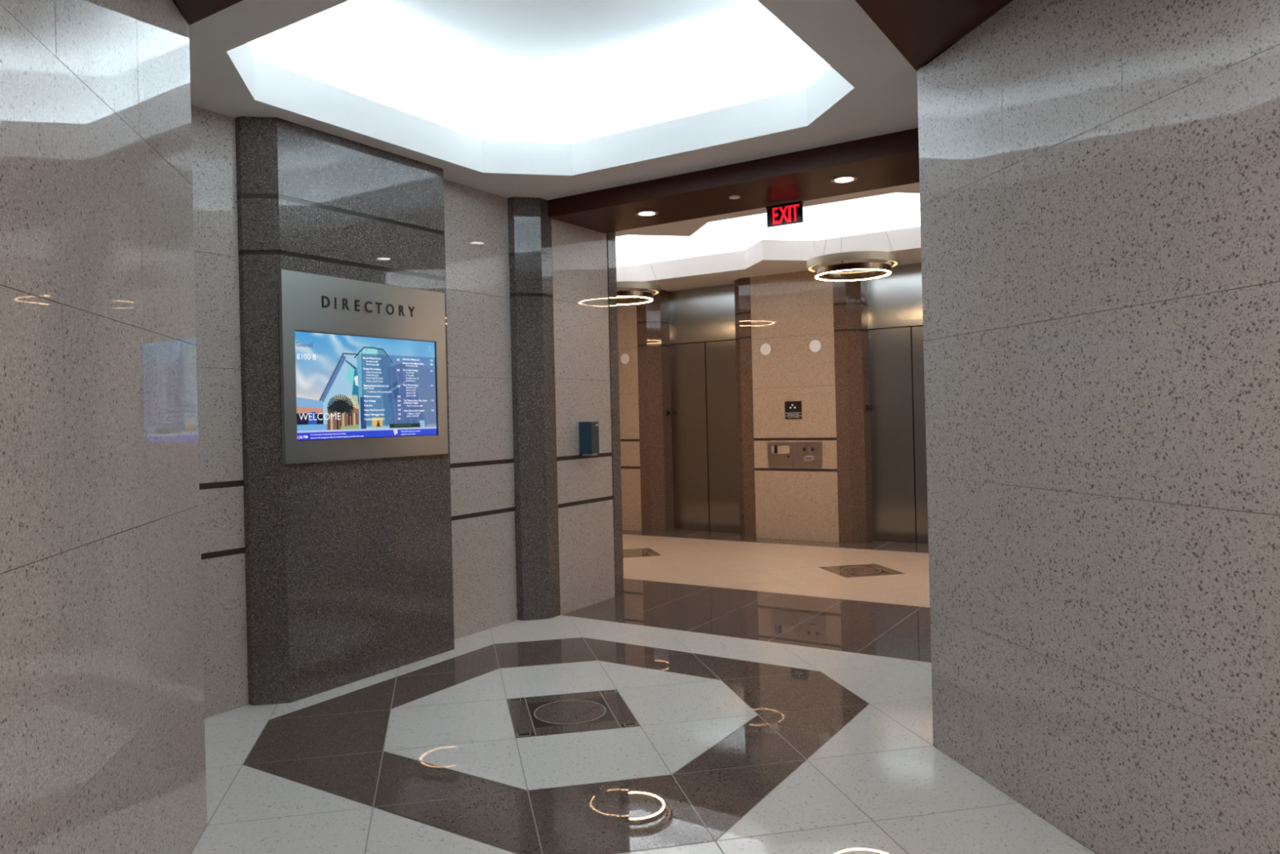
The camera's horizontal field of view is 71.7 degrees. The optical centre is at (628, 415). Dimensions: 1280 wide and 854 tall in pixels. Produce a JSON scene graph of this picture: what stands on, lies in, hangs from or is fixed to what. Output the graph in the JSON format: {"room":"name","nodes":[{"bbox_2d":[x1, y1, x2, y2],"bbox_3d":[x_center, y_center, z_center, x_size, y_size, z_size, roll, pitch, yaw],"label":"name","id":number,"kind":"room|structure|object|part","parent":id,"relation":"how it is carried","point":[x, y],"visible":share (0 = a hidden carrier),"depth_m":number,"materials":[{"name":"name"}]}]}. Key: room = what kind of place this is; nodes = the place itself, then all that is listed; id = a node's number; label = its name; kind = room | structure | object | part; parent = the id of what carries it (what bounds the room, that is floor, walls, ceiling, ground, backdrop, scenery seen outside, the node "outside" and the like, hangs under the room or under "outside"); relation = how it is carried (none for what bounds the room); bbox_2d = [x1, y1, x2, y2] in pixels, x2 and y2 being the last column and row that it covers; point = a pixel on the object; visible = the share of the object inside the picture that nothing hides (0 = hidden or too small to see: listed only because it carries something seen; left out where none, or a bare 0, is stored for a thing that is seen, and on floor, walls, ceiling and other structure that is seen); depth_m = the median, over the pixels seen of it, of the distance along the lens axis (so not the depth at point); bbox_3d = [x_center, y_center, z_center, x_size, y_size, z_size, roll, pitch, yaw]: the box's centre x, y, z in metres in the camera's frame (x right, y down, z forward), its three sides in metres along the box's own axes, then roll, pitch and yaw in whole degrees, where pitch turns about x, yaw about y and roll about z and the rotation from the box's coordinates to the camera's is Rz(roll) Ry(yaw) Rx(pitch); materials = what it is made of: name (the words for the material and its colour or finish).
{"room":"lobby","nodes":[
{"label":"lobby","id":0,"kind":"room"},
{"bbox_2d":[0,0,207,853],"bbox_3d":[-0.977,0.014,-0.533,0.306,3.048,7.925,-1,0,-12],"label":"wall","id":1,"kind":"structure","parent":0,"point":[102,716],"depth_m":2.39,"materials":[{"name":"grey stone"}]},
{"bbox_3d":[-1.366,-1.191,1.886,0.019,0.608,0.608,-1,0,-12],"label":"panel","id":2,"kind":"part","parent":1,"relation":"part of","materials":[{"name":"stone"}]},
{"bbox_3d":[-1.352,-0.582,1.884,0.019,0.608,0.608,-1,0,-12],"label":"panel","id":3,"kind":"part","parent":1,"relation":"part of","materials":[{"name":"stone"}]},
{"bbox_3d":[-1.337,0.028,1.883,0.020,0.608,0.608,-1,0,-12],"label":"panel","id":4,"kind":"part","parent":1,"relation":"part of","materials":[{"name":"stone"}]},
{"bbox_3d":[-1.323,0.637,1.882,0.019,0.608,0.608,-1,0,-12],"label":"panel","id":5,"kind":"part","parent":1,"relation":"part of","materials":[{"name":"stone"}]},
{"bbox_3d":[-1.308,1.246,1.880,0.019,0.608,0.608,-1,0,-12],"label":"panel","id":6,"kind":"part","parent":1,"relation":"part of","materials":[{"name":"stone"}]},
{"bbox_3d":[-1.491,-1.187,2.482,0.019,0.608,0.608,-1,0,-12],"label":"panel","id":7,"kind":"part","parent":1,"relation":"part of","materials":[{"name":"stone"}]},
{"bbox_3d":[-1.477,-0.578,2.481,0.019,0.608,0.608,-1,0,-12],"label":"panel","id":8,"kind":"part","parent":1,"relation":"part of","materials":[{"name":"stone"}]},
{"bbox_3d":[-1.462,0.032,2.480,0.019,0.608,0.608,-1,0,-12],"label":"panel","id":9,"kind":"part","parent":1,"relation":"part of","materials":[{"name":"stone"}]},
{"bbox_3d":[-1.448,0.641,2.478,0.019,0.608,0.608,-1,0,-12],"label":"panel","id":10,"kind":"part","parent":1,"relation":"part of","materials":[{"name":"stone"}]},
{"bbox_3d":[-1.433,1.251,2.477,0.020,0.608,0.608,-1,0,-12],"label":"panel","id":11,"kind":"part","parent":1,"relation":"part of","materials":[{"name":"stone"}]},
{"bbox_3d":[-1.616,-1.183,3.079,0.019,0.608,0.608,-1,0,-12],"label":"panel","id":12,"kind":"part","parent":1,"relation":"part of","materials":[{"name":"stone"}]},
{"bbox_3d":[-1.602,-0.573,3.078,0.019,0.608,0.608,-1,0,-12],"label":"panel","id":13,"kind":"part","parent":1,"relation":"part of","materials":[{"name":"stone"}]},
{"bbox_3d":[-1.588,0.036,3.076,0.019,0.608,0.608,-1,0,-12],"label":"panel","id":14,"kind":"part","parent":1,"relation":"part of","materials":[{"name":"stone"}]},
{"bbox_3d":[-1.573,0.646,3.075,0.019,0.608,0.608,-1,0,-12],"label":"panel","id":15,"kind":"part","parent":1,"relation":"part of","materials":[{"name":"stone"}]},
{"bbox_3d":[-1.559,1.255,3.074,0.019,0.608,0.608,-1,0,-12],"label":"panel","id":16,"kind":"part","parent":1,"relation":"part of","materials":[{"name":"stone"}]},
{"bbox_2d":[173,0,1011,71],"bbox_3d":[0.625,-1.642,-0.182,3.048,0.177,7.931,-1,0,-12],"label":"ceiling","id":17,"kind":"structure","parent":1,"relation":"attached to","point":[920,30],"depth_m":3.46,"materials":[{"name":"brown wood"}]},
{"bbox_2d":[172,0,186,22],"bbox_3d":[-2.222,-0.024,3.638,1.234,3.200,0.196,-1,0,33],"label":"wall","id":18,"kind":"structure","parent":0,"point":[172,0],"depth_m":3.37,"materials":[{"name":"black"}]},
{"bbox_2d":[191,105,623,717],"bbox_3d":[-1.473,-0.037,5.869,0.476,3.200,4.386,-1,0,33],"label":"wall","id":19,"kind":"structure","parent":0,"point":[317,577],"depth_m":5.47,"materials":[{"name":"black stone"}]},
{"bbox_3d":[-2.276,-1.240,4.636,0.019,0.760,0.480,-1,0,33],"label":"panel","id":20,"kind":"part","parent":19,"relation":"part of","materials":[{"name":"stone"}]},
{"bbox_3d":[-2.260,-0.554,4.634,0.019,0.608,0.480,-1,0,33],"label":"panel","id":21,"kind":"part","parent":19,"relation":"part of","materials":[{"name":"stone"}]},
{"bbox_3d":[-2.245,0.054,4.633,0.019,0.605,0.480,-1,0,33],"label":"panel","id":22,"kind":"part","parent":19,"relation":"part of","materials":[{"name":"stone"}]},
{"bbox_3d":[-2.233,0.555,4.632,0.020,0.334,0.480,-1,0,33],"label":"panel","id":23,"kind":"part","parent":19,"relation":"part of","materials":[{"name":"stone"}]},
{"bbox_3d":[-2.219,1.166,4.631,0.019,0.824,0.480,-1,0,33],"label":"panel","id":24,"kind":"part","parent":19,"relation":"part of","materials":[{"name":"stone"}]},
{"bbox_3d":[-2.119,-1.414,4.830,0.040,0.419,0.018,-1,0,33],"label":"panel","id":25,"kind":"part","parent":19,"relation":"part of","materials":[{"name":"stone"}]},
{"bbox_3d":[-2.110,-1.039,4.829,0.040,0.279,0.018,-1,0,33],"label":"panel","id":26,"kind":"part","parent":19,"relation":"part of","materials":[{"name":"stone"}]},
{"bbox_3d":[-2.078,0.350,4.826,0.040,2.449,0.018,-1,0,33],"label":"panel","id":27,"kind":"part","parent":19,"relation":"part of","materials":[{"name":"stone"}]},
{"bbox_3d":[-2.014,-1.416,4.835,0.192,0.419,0.018,-1,0,-9],"label":"panel","id":28,"kind":"part","parent":19,"relation":"part of","materials":[{"name":"stone"}]},
{"bbox_3d":[-2.005,-1.042,4.834,0.192,0.279,0.018,-1,0,-9],"label":"panel","id":29,"kind":"part","parent":19,"relation":"part of","materials":[{"name":"stone"}]},
{"bbox_3d":[-1.972,0.348,4.831,0.192,2.449,0.018,-1,0,-9],"label":"panel","id":30,"kind":"part","parent":19,"relation":"part of","materials":[{"name":"stone"}]},
{"bbox_3d":[-1.580,-1.425,5.373,0.018,0.419,1.262,-1,0,33],"label":"panel","id":31,"kind":"part","parent":19,"relation":"part of","materials":[{"name":"stone"}]},
{"bbox_3d":[-1.571,-1.051,5.373,0.905,0.279,0.905,-1,0,-12],"label":"panel","id":32,"kind":"part","parent":19,"relation":"part of","materials":[{"name":"stone"}]},
{"bbox_2d":[278,269,448,464],"bbox_3d":[-1.547,-0.270,5.330,0.032,1.059,1.230,-1,0,33],"label":"board","id":33,"kind":"object","parent":19,"relation":"attached to","point":[363,368],"visible":1,"depth_m":5.25,"materials":[{"name":"silver metal"}]},
{"bbox_3d":[-1.539,0.339,5.370,0.018,2.449,1.262,-1,0,33],"label":"panel","id":34,"kind":"part","parent":19,"relation":"part of","materials":[{"name":"stone"}]},
{"bbox_3d":[-1.113,-1.263,6.417,0.525,0.760,0.525,-1,0,-12],"label":"panel","id":35,"kind":"part","parent":19,"relation":"part of","materials":[{"name":"stone"}]},
{"bbox_3d":[-1.097,-0.578,6.416,0.019,0.608,0.724,-1,0,33],"label":"panel","id":36,"kind":"part","parent":19,"relation":"part of","materials":[{"name":"stone"}]},
{"bbox_3d":[-1.082,0.030,6.414,0.018,0.605,0.724,-1,0,33],"label":"panel","id":37,"kind":"part","parent":19,"relation":"part of","materials":[{"name":"stone"}]},
{"bbox_3d":[-1.070,0.531,6.413,0.019,0.334,0.724,-1,0,33],"label":"panel","id":38,"kind":"part","parent":19,"relation":"part of","materials":[{"name":"stone"}]},
{"bbox_3d":[-1.056,1.142,6.412,0.019,0.824,0.724,-1,0,33],"label":"panel","id":39,"kind":"part","parent":19,"relation":"part of","materials":[{"name":"stone"}]},
{"bbox_3d":[-0.882,-1.439,6.708,0.058,0.419,0.018,-1,0,33],"label":"panel","id":40,"kind":"part","parent":19,"relation":"part of","materials":[{"name":"stone"}]},
{"bbox_3d":[-0.873,-1.064,6.707,0.058,0.279,0.018,-1,0,33],"label":"panel","id":41,"kind":"part","parent":19,"relation":"part of","materials":[{"name":"stone"}]},
{"bbox_3d":[-0.840,0.325,6.704,0.058,2.449,0.018,-1,0,33],"label":"panel","id":42,"kind":"part","parent":19,"relation":"part of","materials":[{"name":"stone"}]},
{"bbox_3d":[-0.766,-1.442,6.718,0.203,0.419,0.018,-1,0,-14],"label":"panel","id":43,"kind":"part","parent":19,"relation":"part of","materials":[{"name":"stone"}]},
{"bbox_3d":[-0.758,-1.067,6.718,0.203,0.279,0.018,-1,0,-14],"label":"panel","id":44,"kind":"part","parent":19,"relation":"part of","materials":[{"name":"stone"}]},
{"bbox_3d":[-0.725,0.323,6.715,0.203,2.449,0.018,-1,0,-14],"label":"panel","id":45,"kind":"part","parent":19,"relation":"part of","materials":[{"name":"stone"}]},
{"bbox_3d":[-0.638,-1.444,6.795,0.018,0.419,0.131,-1,0,33],"label":"panel","id":46,"kind":"part","parent":19,"relation":"part of","materials":[{"name":"stone"}]},
{"bbox_3d":[-0.629,-1.070,6.794,0.018,0.279,0.131,-1,0,33],"label":"panel","id":47,"kind":"part","parent":19,"relation":"part of","materials":[{"name":"stone"}]},
{"bbox_3d":[-0.596,0.320,6.791,0.018,2.449,0.131,-1,0,33],"label":"panel","id":48,"kind":"part","parent":19,"relation":"part of","materials":[{"name":"stone"}]},
{"bbox_3d":[-0.390,-1.215,7.165,0.019,0.632,0.754,-1,0,33],"label":"panel","id":49,"kind":"part","parent":19,"relation":"part of","materials":[{"name":"stone"}]},
{"bbox_3d":[-0.375,-0.593,7.164,0.020,0.608,0.754,-1,0,33],"label":"panel","id":50,"kind":"part","parent":19,"relation":"part of","materials":[{"name":"stone"}]},
{"bbox_3d":[-0.361,0.015,7.163,0.019,0.605,0.754,-1,0,33],"label":"panel","id":51,"kind":"part","parent":19,"relation":"part of","materials":[{"name":"stone"}]},
{"bbox_3d":[-0.349,0.516,7.162,0.019,0.334,0.754,-1,0,33],"label":"panel","id":52,"kind":"part","parent":19,"relation":"part of","materials":[{"name":"stone"}]},
{"bbox_3d":[-0.335,1.127,7.160,0.020,0.824,0.754,-1,0,33],"label":"panel","id":53,"kind":"part","parent":19,"relation":"part of","materials":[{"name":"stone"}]},
{"bbox_2d":[578,421,599,456],"bbox_3d":[-0.314,0.189,7.094,0.128,0.274,0.104,-1,0,33],"label":"dispenser","id":54,"kind":"object","parent":19,"relation":"attached to","point":[588,432],"visible":1,"depth_m":7.05,"materials":[{"name":"blue plastic"}]},
{"bbox_2d":[582,453,597,455],"bbox_3d":[-0.310,0.312,7.097,0.094,0.018,0.079,-1,0,33],"label":"tray","id":55,"kind":"object","parent":54,"relation":"on","point":[583,454],"depth_m":7.06,"materials":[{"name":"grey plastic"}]},
{"bbox_3d":[-0.115,-0.065,7.531,0.018,3.199,0.118,-1,0,33],"label":"jamb panel","id":56,"kind":"part","parent":19,"relation":"part of","materials":[{"name":"stone"}]},
{"bbox_2d":[635,210,657,216],"bbox_3d":[0.141,-1.536,6.742,0.174,0.006,0.174,-1,0,33],"label":"recessed light","id":57,"kind":"object","parent":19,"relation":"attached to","point":[642,213],"visible":1,"depth_m":6.74,"materials":[{"name":"grey glass"}]},
{"bbox_2d":[547,128,919,233],"bbox_3d":[0.777,-1.637,6.354,2.841,0.165,0.756,-1,0,33],"label":"ceiling beam","id":58,"kind":"structure","parent":19,"relation":"attached to","point":[891,159],"depth_m":6.11,"materials":[{"name":"brown wood"}]},
{"bbox_2d":[728,195,740,199],"bbox_3d":[0.756,-1.550,6.296,0.076,0.009,0.076,-1,0,-12],"label":"cap","id":59,"kind":"object","parent":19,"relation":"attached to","point":[734,197],"visible":1,"depth_m":6.28,"materials":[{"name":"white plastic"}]},
{"bbox_2d":[765,200,803,227],"bbox_3d":[1.150,-1.475,6.506,0.280,0.152,0.037,-1,0,33],"label":"exit sign","id":60,"kind":"object","parent":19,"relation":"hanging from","point":[789,213],"visible":1,"depth_m":6.49,"materials":[{"name":"red"}]},
{"bbox_2d":[831,175,857,183],"bbox_3d":[1.437,-1.569,5.895,0.174,0.006,0.174,-1,0,33],"label":"recessed light","id":61,"kind":"object","parent":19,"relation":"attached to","point":[845,179],"visible":1,"depth_m":5.89,"materials":[{"name":"grey glass"}]},
{"bbox_2d":[186,0,918,199],"bbox_3d":[-0.346,-1.987,4.558,3.389,0.640,3.496,-1,0,33],"label":"ceiling","id":62,"kind":"structure","parent":0,"point":[547,100],"depth_m":5.44,"materials":[{"name":"white paint"}]},
{"bbox_2d":[190,528,1097,853],"bbox_3d":[1.787,1.537,5.020,11.582,0.110,18.895,-1,0,-12],"label":"floor","id":63,"kind":"structure","parent":0,"point":[740,694],"depth_m":4.20,"materials":[{"name":"grey tile"}]},
{"bbox_2d":[617,271,873,543],"bbox_3d":[2.972,-0.132,10.212,8.656,3.200,0.488,-1,0,33],"label":"wall","id":64,"kind":"structure","parent":0,"point":[832,502],"depth_m":10.68,"materials":[{"name":"beige stone"}]},
{"bbox_2d":[620,352,630,364],"bbox_3d":[-0.041,-0.758,11.878,0.156,0.155,0.016,-1,0,33],"label":"lantern","id":65,"kind":"object","parent":64,"relation":"attached to","point":[625,357],"visible":1,"depth_m":11.87,"materials":[{"name":"white plastic"}]},
{"bbox_3d":[-0.317,-1.270,12.072,1.041,0.760,0.019,-1,0,33],"label":"panel","id":66,"kind":"part","parent":64,"relation":"part of","materials":[{"name":"beige stone"}]},
{"bbox_3d":[-0.301,-0.584,12.070,1.041,0.608,0.019,-1,0,33],"label":"panel","id":67,"kind":"part","parent":64,"relation":"part of","materials":[{"name":"beige stone"}]},
{"bbox_3d":[-0.287,0.024,12.069,1.041,0.605,0.019,-1,0,33],"label":"panel","id":68,"kind":"part","parent":64,"relation":"part of","materials":[{"name":"beige stone"}]},
{"bbox_3d":[-0.275,0.525,12.068,1.041,0.334,0.018,-1,0,33],"label":"panel","id":69,"kind":"part","parent":64,"relation":"part of","materials":[{"name":"beige stone"}]},
{"bbox_3d":[-0.261,1.136,12.066,1.041,0.824,0.019,-1,0,33],"label":"panel","id":70,"kind":"part","parent":64,"relation":"part of","materials":[{"name":"beige stone"}]},
{"bbox_3d":[0.175,-1.453,11.741,0.152,0.419,0.018,-1,0,33],"label":"panel","id":71,"kind":"part","parent":64,"relation":"part of","materials":[{"name":"stone"}]},
{"bbox_3d":[0.184,-1.078,11.740,0.152,0.279,0.018,-1,0,33],"label":"panel","id":72,"kind":"part","parent":64,"relation":"part of","materials":[{"name":"stone"}]},
{"bbox_3d":[0.217,0.311,11.737,0.152,2.449,0.018,-1,0,33],"label":"panel","id":73,"kind":"part","parent":64,"relation":"part of","materials":[{"name":"stone"}]},
{"bbox_3d":[0.327,-1.456,11.725,0.196,0.419,0.018,-1,0,-15],"label":"panel","id":74,"kind":"part","parent":64,"relation":"part of","materials":[{"name":"stone"}]},
{"bbox_3d":[0.336,-1.082,11.725,0.196,0.279,0.018,-1,0,-15],"label":"panel","id":75,"kind":"part","parent":64,"relation":"part of","materials":[{"name":"stone"}]},
{"bbox_3d":[0.368,0.308,11.722,0.196,2.449,0.018,-1,0,-15],"label":"panel","id":76,"kind":"part","parent":64,"relation":"part of","materials":[{"name":"stone"}]},
{"bbox_3d":[0.479,-1.460,11.837,0.018,0.419,0.220,-1,0,35],"label":"panel","id":77,"kind":"part","parent":64,"relation":"part of","materials":[{"name":"stone"}]},
{"bbox_3d":[0.488,-1.085,11.837,0.018,0.279,0.220,-1,0,35],"label":"panel","id":78,"kind":"part","parent":64,"relation":"part of","materials":[{"name":"stone"}]},
{"bbox_3d":[0.521,0.304,11.834,0.018,2.449,0.220,-1,0,35],"label":"panel","id":79,"kind":"part","parent":64,"relation":"part of","materials":[{"name":"stone"}]},
{"bbox_2d":[668,284,740,533],"bbox_3d":[1.016,-0.073,11.625,1.103,3.208,0.055,-1,0,33],"label":"door","id":80,"kind":"structure","parent":64,"relation":"in","point":[702,323],"depth_m":11.64,"materials":[{"name":"silver metal"}]},
{"bbox_3d":[0.993,-1.323,11.638,1.103,0.707,0.024,-1,0,33],"label":"transom panel","id":81,"kind":"part","parent":80,"relation":"part of","materials":[{"name":"silver metal"}]},
{"bbox_3d":[1.053,1.522,11.620,1.103,0.017,0.052,-1,0,33],"label":"sill","id":82,"kind":"part","parent":80,"relation":"part of","materials":[{"name":"silver metal"}]},
{"bbox_3d":[1.361,-1.482,11.050,0.018,0.419,0.196,-1,0,-9],"label":"panel","id":83,"kind":"part","parent":64,"relation":"part of","materials":[{"name":"stone"}]},
{"bbox_3d":[1.370,-1.108,11.049,0.018,0.279,0.196,-1,0,-9],"label":"panel","id":84,"kind":"part","parent":64,"relation":"part of","materials":[{"name":"stone"}]},
{"bbox_3d":[1.403,0.282,11.046,0.018,2.449,0.196,-1,0,-9],"label":"panel","id":85,"kind":"part","parent":64,"relation":"part of","materials":[{"name":"stone"}]},
{"bbox_3d":[1.436,-1.484,10.917,0.152,0.419,0.018,-1,0,33],"label":"panel","id":86,"kind":"part","parent":64,"relation":"part of","materials":[{"name":"stone"}]},
{"bbox_3d":[1.445,-1.110,10.916,0.152,0.279,0.018,-1,0,33],"label":"panel","id":87,"kind":"part","parent":64,"relation":"part of","materials":[{"name":"stone"}]},
{"bbox_3d":[1.477,0.280,10.913,0.152,2.449,0.018,-1,0,33],"label":"panel","id":88,"kind":"part","parent":64,"relation":"part of","materials":[{"name":"stone"}]},
{"bbox_2d":[760,342,772,355],"bbox_3d":[1.673,-0.801,10.758,0.155,0.155,0.015,-1,0,33],"label":"lantern","id":89,"kind":"object","parent":64,"relation":"attached to","point":[766,348],"visible":1,"depth_m":10.75,"materials":[{"name":"white plastic"}]},
{"bbox_2d":[767,441,795,466],"bbox_3d":[1.843,0.472,10.662,0.341,0.299,0.019,-1,0,33],"label":"panel","id":90,"kind":"object","parent":64,"relation":"attached to","point":[780,454],"visible":1,"depth_m":10.66,"materials":[{"name":"silver metal"}]},
{"bbox_3d":[1.948,-1.327,10.592,1.053,0.760,0.020,-1,0,33],"label":"panel","id":91,"kind":"part","parent":64,"relation":"part of","materials":[{"name":"beige stone"}]},
{"bbox_2d":[784,400,801,418],"bbox_3d":[1.970,-0.063,10.576,0.223,0.210,0.012,-1,0,33],"label":"sign","id":92,"kind":"object","parent":64,"relation":"attached to","point":[793,409],"visible":1,"depth_m":10.57,"materials":[{"name":"black plastic"}]},
{"bbox_3d":[1.964,-0.641,10.590,1.053,0.608,0.020,-1,0,33],"label":"panel","id":93,"kind":"part","parent":64,"relation":"part of","materials":[{"name":"beige stone"}]},
{"bbox_3d":[1.979,-0.033,10.589,1.053,0.605,0.020,-1,0,33],"label":"panel","id":94,"kind":"part","parent":64,"relation":"part of","materials":[{"name":"beige stone"}]},
{"bbox_3d":[1.990,0.468,10.588,1.053,0.334,0.018,-1,0,33],"label":"panel","id":95,"kind":"part","parent":64,"relation":"part of","materials":[{"name":"beige stone"}]},
{"bbox_3d":[2.005,1.079,10.587,1.053,0.824,0.019,-1,0,33],"label":"panel","id":96,"kind":"part","parent":64,"relation":"part of","materials":[{"name":"beige stone"}]},
{"bbox_2d":[795,441,822,466],"bbox_3d":[2.136,0.465,10.470,0.323,0.299,0.020,-1,0,33],"label":"panel","id":97,"kind":"object","parent":64,"relation":"attached to","point":[808,454],"visible":1,"depth_m":10.46,"materials":[{"name":"silver metal"}]},
{"bbox_2d":[808,339,822,352],"bbox_3d":[2.201,-0.815,10.413,0.156,0.155,0.016,-1,0,33],"label":"lantern","id":98,"kind":"object","parent":64,"relation":"attached to","point":[815,345],"visible":1,"depth_m":10.41,"materials":[{"name":"white plastic"}]},
{"bbox_3d":[2.446,-1.510,10.257,0.152,0.419,0.018,-1,0,33],"label":"panel","id":99,"kind":"part","parent":64,"relation":"part of","materials":[{"name":"stone"}]},
{"bbox_3d":[2.455,-1.135,10.256,0.152,0.279,0.018,-1,0,33],"label":"panel","id":100,"kind":"part","parent":64,"relation":"part of","materials":[{"name":"stone"}]},
{"bbox_3d":[2.488,0.255,10.253,0.152,2.449,0.018,-1,0,33],"label":"panel","id":101,"kind":"part","parent":64,"relation":"part of","materials":[{"name":"stone"}]},
{"bbox_3d":[2.597,-1.513,10.242,0.196,0.419,0.018,-1,0,-15],"label":"panel","id":102,"kind":"part","parent":64,"relation":"part of","materials":[{"name":"stone"}]},
{"bbox_3d":[2.606,-1.139,10.241,0.196,0.279,0.018,-1,0,-15],"label":"panel","id":103,"kind":"part","parent":64,"relation":"part of","materials":[{"name":"stone"}]},
{"bbox_3d":[2.639,0.251,10.238,0.196,2.449,0.018,-1,0,-15],"label":"panel","id":104,"kind":"part","parent":64,"relation":"part of","materials":[{"name":"stone"}]},
{"bbox_3d":[2.749,-1.517,10.354,0.018,0.419,0.220,-1,0,35],"label":"panel","id":105,"kind":"part","parent":64,"relation":"part of","materials":[{"name":"stone"}]},
{"bbox_3d":[2.758,-1.142,10.353,0.018,0.279,0.220,-1,0,35],"label":"panel","id":106,"kind":"part","parent":64,"relation":"part of","materials":[{"name":"stone"}]},
{"bbox_3d":[2.791,0.248,10.350,0.018,2.449,0.220,-1,0,35],"label":"panel","id":107,"kind":"part","parent":64,"relation":"part of","materials":[{"name":"stone"}]},
{"bbox_2d":[866,262,928,543],"bbox_3d":[3.272,-0.129,10.151,1.088,3.208,0.055,-1,0,33],"label":"door","id":108,"kind":"structure","parent":64,"relation":"in","point":[895,300],"depth_m":10.25,"materials":[{"name":"silver metal"}]},
{"bbox_3d":[3.249,-1.379,10.164,1.088,0.707,0.024,-1,0,33],"label":"transom panel","id":109,"kind":"part","parent":108,"relation":"part of","materials":[{"name":"silver metal"}]},
{"bbox_3d":[3.309,1.466,10.146,1.088,0.017,0.052,-1,0,33],"label":"sill","id":110,"kind":"part","parent":108,"relation":"part of","materials":[{"name":"silver metal"}]},
{"bbox_2d":[615,182,921,291],"bbox_3d":[1.880,-2.061,8.615,8.717,0.701,4.252,-1,0,33],"label":"ceiling","id":111,"kind":"structure","parent":0,"point":[719,250],"depth_m":10.09,"materials":[{"name":"white paint"}]},
{"bbox_2d":[616,235,660,305],"bbox_3d":[-0.088,-1.821,9.913,0.866,1.082,0.866,-1,0,-12],"label":"chandelier","id":112,"kind":"object","parent":111,"relation":"hanging from","point":[624,297],"visible":0.5,"depth_m":9.65,"materials":[{"name":"brown metal"}]},
{"bbox_2d":[805,195,899,280],"bbox_3d":[2.131,-1.877,8.463,0.866,1.082,0.866,-1,0,-12],"label":"chandelier","id":113,"kind":"object","parent":111,"relation":"hanging from","point":[860,270],"visible":0.98,"depth_m":8.22,"materials":[{"name":"brown metal"}]},
{"bbox_2d":[917,42,955,341],"bbox_3d":[1.663,-0.113,4.596,0.500,3.200,1.326,-1,0,33],"label":"wall","id":114,"kind":"structure","parent":0,"point":[947,48],"depth_m":4.04,"materials":[{"name":"black stone"}]},
{"bbox_2d":[916,0,1279,853],"bbox_3d":[2.303,-0.062,0.156,0.306,3.048,7.925,-1,0,-12],"label":"wall","id":115,"kind":"structure","parent":0,"point":[1100,180],"depth_m":2.89,"materials":[{"name":"grey stone"}]},
{"bbox_3d":[1.384,-1.252,3.708,0.019,0.608,0.608,-1,0,-12],"label":"panel","id":116,"kind":"part","parent":115,"relation":"part of","materials":[{"name":"stone"}]},
{"bbox_3d":[1.398,-0.643,3.707,0.019,0.608,0.608,-1,0,-12],"label":"panel","id":117,"kind":"part","parent":115,"relation":"part of","materials":[{"name":"stone"}]},
{"bbox_3d":[1.413,-0.033,3.706,0.019,0.608,0.608,-1,0,-12],"label":"panel","id":118,"kind":"part","parent":115,"relation":"part of","materials":[{"name":"stone"}]},
{"bbox_3d":[1.427,0.576,3.705,0.019,0.608,0.608,-1,0,-12],"label":"panel","id":119,"kind":"part","parent":115,"relation":"part of","materials":[{"name":"stone"}]},
{"bbox_3d":[1.442,1.186,3.703,0.019,0.608,0.608,-1,0,-12],"label":"panel","id":120,"kind":"part","parent":115,"relation":"part of","materials":[{"name":"stone"}]},
{"bbox_3d":[1.509,-1.256,3.112,0.020,0.608,0.608,-1,0,-12],"label":"panel","id":121,"kind":"part","parent":115,"relation":"part of","materials":[{"name":"stone"}]},
{"bbox_3d":[1.524,-0.647,3.111,0.019,0.608,0.608,-1,0,-12],"label":"panel","id":122,"kind":"part","parent":115,"relation":"part of","materials":[{"name":"stone"}]},
{"bbox_3d":[1.538,-0.037,3.109,0.020,0.608,0.608,-1,0,-12],"label":"panel","id":123,"kind":"part","parent":115,"relation":"part of","materials":[{"name":"stone"}]},
{"bbox_3d":[1.552,0.572,3.108,0.019,0.608,0.608,-1,0,-12],"label":"panel","id":124,"kind":"part","parent":115,"relation":"part of","materials":[{"name":"stone"}]},
{"bbox_3d":[1.566,1.181,3.107,0.019,0.608,0.608,-1,0,-12],"label":"panel","id":125,"kind":"part","parent":115,"relation":"part of","materials":[{"name":"stone"}]},
{"bbox_3d":[1.635,-1.261,2.515,0.019,0.608,0.608,-1,0,-12],"label":"panel","id":126,"kind":"part","parent":115,"relation":"part of","materials":[{"name":"stone"}]},
{"bbox_3d":[1.649,-0.651,2.514,0.019,0.608,0.608,-1,0,-12],"label":"panel","id":127,"kind":"part","parent":115,"relation":"part of","materials":[{"name":"stone"}]},
{"bbox_3d":[1.663,-0.042,2.513,0.019,0.608,0.608,-1,0,-12],"label":"panel","id":128,"kind":"part","parent":115,"relation":"part of","materials":[{"name":"stone"}]},
{"bbox_3d":[1.677,0.568,2.511,0.019,0.608,0.608,-1,0,-12],"label":"panel","id":129,"kind":"part","parent":115,"relation":"part of","materials":[{"name":"stone"}]},
{"bbox_3d":[1.692,1.177,2.510,0.019,0.608,0.608,-1,0,-12],"label":"panel","id":130,"kind":"part","parent":115,"relation":"part of","materials":[{"name":"stone"}]}
]}

